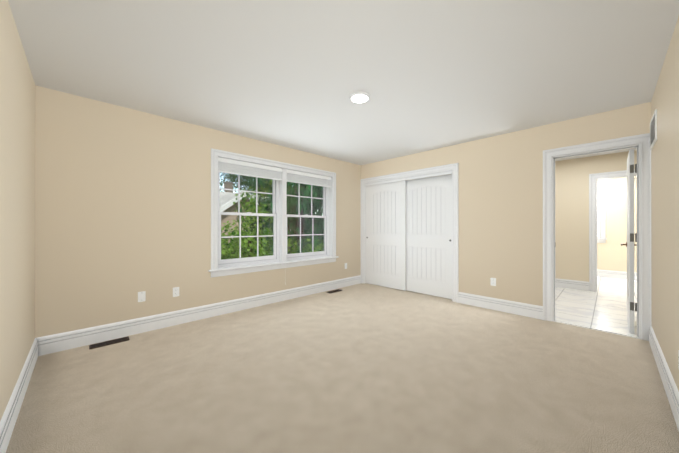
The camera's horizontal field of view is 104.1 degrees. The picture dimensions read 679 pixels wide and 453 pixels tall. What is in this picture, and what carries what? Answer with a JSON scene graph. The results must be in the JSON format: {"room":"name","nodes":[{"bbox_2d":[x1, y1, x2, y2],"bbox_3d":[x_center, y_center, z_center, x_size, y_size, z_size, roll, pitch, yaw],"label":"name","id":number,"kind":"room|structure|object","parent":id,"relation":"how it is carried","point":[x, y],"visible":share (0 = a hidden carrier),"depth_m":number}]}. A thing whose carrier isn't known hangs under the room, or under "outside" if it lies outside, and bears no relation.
{"room":"empty bedroom","nodes":[
{"label":"empty bedroom","id":0,"kind":"room"},
{"bbox_2d":[0,0,35,420],"bbox_3d":[-1.495,-0.055,0.925,0.240,2.500,4.480,0,0,-44],"label":"wall","id":1,"kind":"structure","parent":0,"point":[17,205],"depth_m":1.70},
{"bbox_2d":[0,337,39,452],"bbox_3d":[-1.399,1.110,1.010,0.019,0.170,3.930,0,0,-44],"label":"baseboard","id":2,"kind":"structure","parent":1,"relation":"attached to","point":[7,423],"depth_m":1.68},
{"bbox_2d":[35,86,360,337],"bbox_3d":[-0.934,-0.050,4.433,5.463,2.500,0.240,0,0,-44],"label":"wall","id":3,"kind":"structure","parent":0,"point":[122,207],"depth_m":2.94},
{"bbox_2d":[138,291,145,301],"bbox_3d":[-2.236,0.793,2.990,0.070,0.115,0.006,0,0,-44],"label":"outlet plate","id":4,"kind":"object","parent":3,"relation":"attached to","point":[142,296],"visible":1,"depth_m":2.99},
{"bbox_2d":[173,287,178,296],"bbox_3d":[-1.993,0.798,3.227,0.070,0.115,0.007,0,0,-44],"label":"outlet","id":5,"kind":"object","parent":3,"relation":"attached to","point":[175,291],"visible":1,"depth_m":3.22},
{"bbox_2d":[35,275,360,355],"bbox_3d":[-1.174,1.114,4.018,4.541,0.170,0.019,0,0,-44],"label":"baseboard","id":6,"kind":"structure","parent":3,"relation":"attached to","point":[53,343],"depth_m":3.17},
{"bbox_2d":[208,148,338,277],"bbox_3d":[-0.938,-0.178,4.351,2.339,1.715,0.252,0,0,-44],"label":"window unit","id":7,"kind":"structure","parent":3,"relation":"in","point":[274,257],"depth_m":4.12},
{"bbox_2d":[218,157,281,180],"bbox_3d":[-1.295,-0.845,3.970,1.042,0.193,0.056,0,0,-44],"label":"window blind","id":8,"kind":"object","parent":7,"relation":"attached to","point":[241,169],"visible":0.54,"depth_m":3.91},
{"bbox_2d":[287,173,328,260],"bbox_3d":[-0.604,-0.185,4.790,1.010,1.520,0.090,0,0,-44],"label":"window unit","id":9,"kind":"structure","parent":7,"relation":"attached to","point":[309,254],"depth_m":4.88},
{"bbox_2d":[287,169,330,187],"bbox_3d":[-0.547,-0.845,4.700,1.042,0.193,0.056,0,0,-44],"label":"window blind","id":10,"kind":"object","parent":7,"relation":"attached to","point":[304,179],"visible":0.81,"depth_m":4.67},
{"bbox_2d":[6,283,678,452],"bbox_3d":[0.461,1.258,2.830,5.703,0.120,4.480,0,0,-44],"label":"floor carpet","id":11,"kind":"object","parent":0,"point":[364,368],"visible":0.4,"depth_m":1.98},
{"bbox_2d":[89,336,129,349],"bbox_3d":[-2.360,1.193,2.719,0.310,0.009,0.110,0,0,-44],"label":"air vent register","id":12,"kind":"object","parent":11,"relation":"on","point":[106,343],"visible":1,"depth_m":2.71},
{"bbox_2d":[326,289,341,293],"bbox_3d":[-0.095,1.196,4.880,0.310,0.009,0.110,0,0,-44],"label":"air vent register","id":13,"kind":"object","parent":11,"relation":"on","point":[334,291],"visible":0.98,"depth_m":4.85},
{"bbox_2d":[553,319,638,338],"bbox_3d":[2.988,1.197,3.120,0.120,0.022,0.715,0,0,-44],"label":"threshold","id":14,"kind":"object","parent":11,"relation":"on","point":[598,328],"visible":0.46,"depth_m":3.08},
{"bbox_2d":[8,0,678,164],"bbox_3d":[2.304,-1.361,3.877,9.320,0.120,5.560,0,0,-44],"label":"ceiling","id":15,"kind":"structure","parent":0,"point":[426,75],"depth_m":2.10},
{"bbox_2d":[350,92,369,102],"bbox_3d":[0.203,-1.288,2.652,0.196,0.028,0.196,0,0,-44],"label":"recessed light","id":16,"kind":"object","parent":15,"relation":"in","point":[358,97],"visible":0.98,"depth_m":2.62},
{"bbox_2d":[361,102,650,305],"bbox_3d":[1.901,-0.051,4.236,0.120,2.500,4.000,0,0,-44],"label":"wall","id":17,"kind":"structure","parent":0,"point":[501,209],"depth_m":3.69},
{"bbox_2d":[365,180,405,290],"bbox_3d":[0.893,0.167,5.243,0.037,2.043,0.955,0,0,-44],"label":"closet door","id":18,"kind":"structure","parent":17,"relation":"in","point":[385,234],"depth_m":5.20},
{"bbox_2d":[361,163,458,302],"bbox_3d":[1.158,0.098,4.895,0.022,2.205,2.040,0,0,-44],"label":"trim","id":19,"kind":"structure","parent":17,"relation":"attached to","point":[454,167],"depth_m":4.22},
{"bbox_2d":[406,174,451,298],"bbox_3d":[1.532,0.166,4.652,0.037,2.043,0.955,0,0,-44],"label":"closet door","id":20,"kind":"structure","parent":17,"relation":"in","point":[428,235],"depth_m":4.60},
{"bbox_2d":[490,278,495,285],"bbox_3d":[2.218,0.799,3.818,0.007,0.115,0.070,0,0,-44],"label":"outlet","id":21,"kind":"object","parent":17,"relation":"attached to","point":[492,281],"visible":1,"depth_m":3.81},
{"bbox_2d":[458,292,542,319],"bbox_3d":[2.244,1.114,3.784,0.019,0.170,1.065,0,0,-44],"label":"baseboard","id":22,"kind":"structure","parent":17,"relation":"attached to","point":[519,308],"depth_m":3.72},
{"bbox_2d":[543,133,650,340],"bbox_3d":[2.980,0.111,3.113,0.142,2.175,0.925,0,0,-44],"label":"door frame","id":23,"kind":"structure","parent":17,"relation":"attached to","point":[643,140],"depth_m":2.87},
{"bbox_2d":[621,149,636,332],"bbox_3d":[3.493,0.164,3.178,0.742,2.045,0.150,0,0,-44],"label":"bathroom door","id":24,"kind":"structure","parent":17,"relation":"in","point":[630,244],"depth_m":2.95},
{"bbox_2d":[555,276,636,333],"bbox_3d":[4.550,1.258,4.863,4.722,0.124,3.840,0,0,-44],"label":"floor","id":25,"kind":"structure","parent":0,"point":[604,305],"depth_m":4.00},
{"bbox_2d":[555,150,636,281],"bbox_3d":[4.701,-0.050,4.956,0.120,2.500,2.600,0,0,-44],"label":"wall","id":26,"kind":"structure","parent":0,"point":[572,218],"depth_m":5.06},
{"bbox_2d":[555,278,588,290],"bbox_3d":[4.192,1.116,5.377,0.019,0.170,1.285,0,0,-44],"label":"baseboard","id":27,"kind":"structure","parent":26,"relation":"attached to","point":[574,284],"depth_m":5.08},
{"bbox_2d":[589,169,636,291],"bbox_3d":[5.021,0.112,4.612,0.142,2.175,0.970,0,0,-44],"label":"door frame","id":28,"kind":"structure","parent":26,"relation":"attached to","point":[592,231],"depth_m":4.87},
{"bbox_2d":[597,176,636,272],"bbox_3d":[6.197,-0.048,6.472,0.120,2.500,3.600,0,0,-44],"label":"wall","id":29,"kind":"structure","parent":0,"point":[611,253],"depth_m":6.14},
{"bbox_2d":[597,185,606,242],"bbox_3d":[5.883,-0.297,6.669,0.055,1.380,1.200,0,0,-44],"label":"room window","id":30,"kind":"structure","parent":29,"relation":"in","point":[601,214],"depth_m":6.31},
{"bbox_2d":[597,269,636,279],"bbox_3d":[6.148,1.117,6.422,0.019,0.170,3.600,0,0,-44],"label":"baseboard","id":31,"kind":"structure","parent":29,"relation":"attached to","point":[612,274],"depth_m":6.17},
{"bbox_2d":[651,16,678,390],"bbox_3d":[1.706,-0.054,1.169,4.683,2.500,0.120,0,0,-44],"label":"wall","id":32,"kind":"structure","parent":0,"point":[665,233],"depth_m":1.97},
{"bbox_2d":[650,109,656,149],"bbox_3d":[3.040,-0.925,2.563,0.460,0.275,0.012,0,0,-44],"label":"air vent","id":33,"kind":"object","parent":32,"relation":"in","point":[653,131],"visible":1,"depth_m":2.52},
{"bbox_2d":[649,326,678,430],"bbox_3d":[1.607,1.111,1.167,4.541,0.170,0.019,0,0,-44],"label":"baseboard","id":34,"kind":"structure","parent":32,"relation":"attached to","point":[671,390],"depth_m":1.91},
{"label":"outside","id":35,"kind":"structure","parent":0,"visible":0},
{"bbox_3d":[-10.309,4.575,24.450,140.000,0.300,130.000,0,0,-44],"label":"ground","id":36,"kind":"structure","parent":35,"visible":0},
{"bbox_2d":[220,172,249,192],"bbox_3d":[-14.474,-3.144,30.852,9.874,15.155,10.390,0,0,-44],"label":"tree","id":37,"kind":"object","parent":36,"relation":"on","point":[226,176],"depth_m":31.08},
{"bbox_2d":[224,174,271,194],"bbox_3d":[-10.778,-3.307,36.431,9.728,15.494,8.947,0,0,-44],"label":"tree","id":38,"kind":"object","parent":36,"relation":"on","point":[244,185],"depth_m":33.87},
{"bbox_2d":[220,181,292,247],"bbox_3d":[-9.039,0.416,17.424,18.800,8.000,13.840,0,0,-44],"label":"house","id":39,"kind":"structure","parent":36,"relation":"on","point":[228,197],"depth_m":12.28},
{"bbox_2d":[221,178,323,259],"bbox_3d":[-2.455,0.929,7.873,5.770,6.950,4.730,0,0,-44],"label":"tree","id":40,"kind":"object","parent":36,"relation":"on","point":[227,251],"depth_m":8.27},
{"bbox_2d":[237,176,323,253],"bbox_3d":[-1.542,-2.343,10.110,6.576,13.500,6.281,0,0,-44],"label":"tree","id":41,"kind":"object","parent":36,"relation":"on","point":[307,205],"depth_m":9.37}
]}

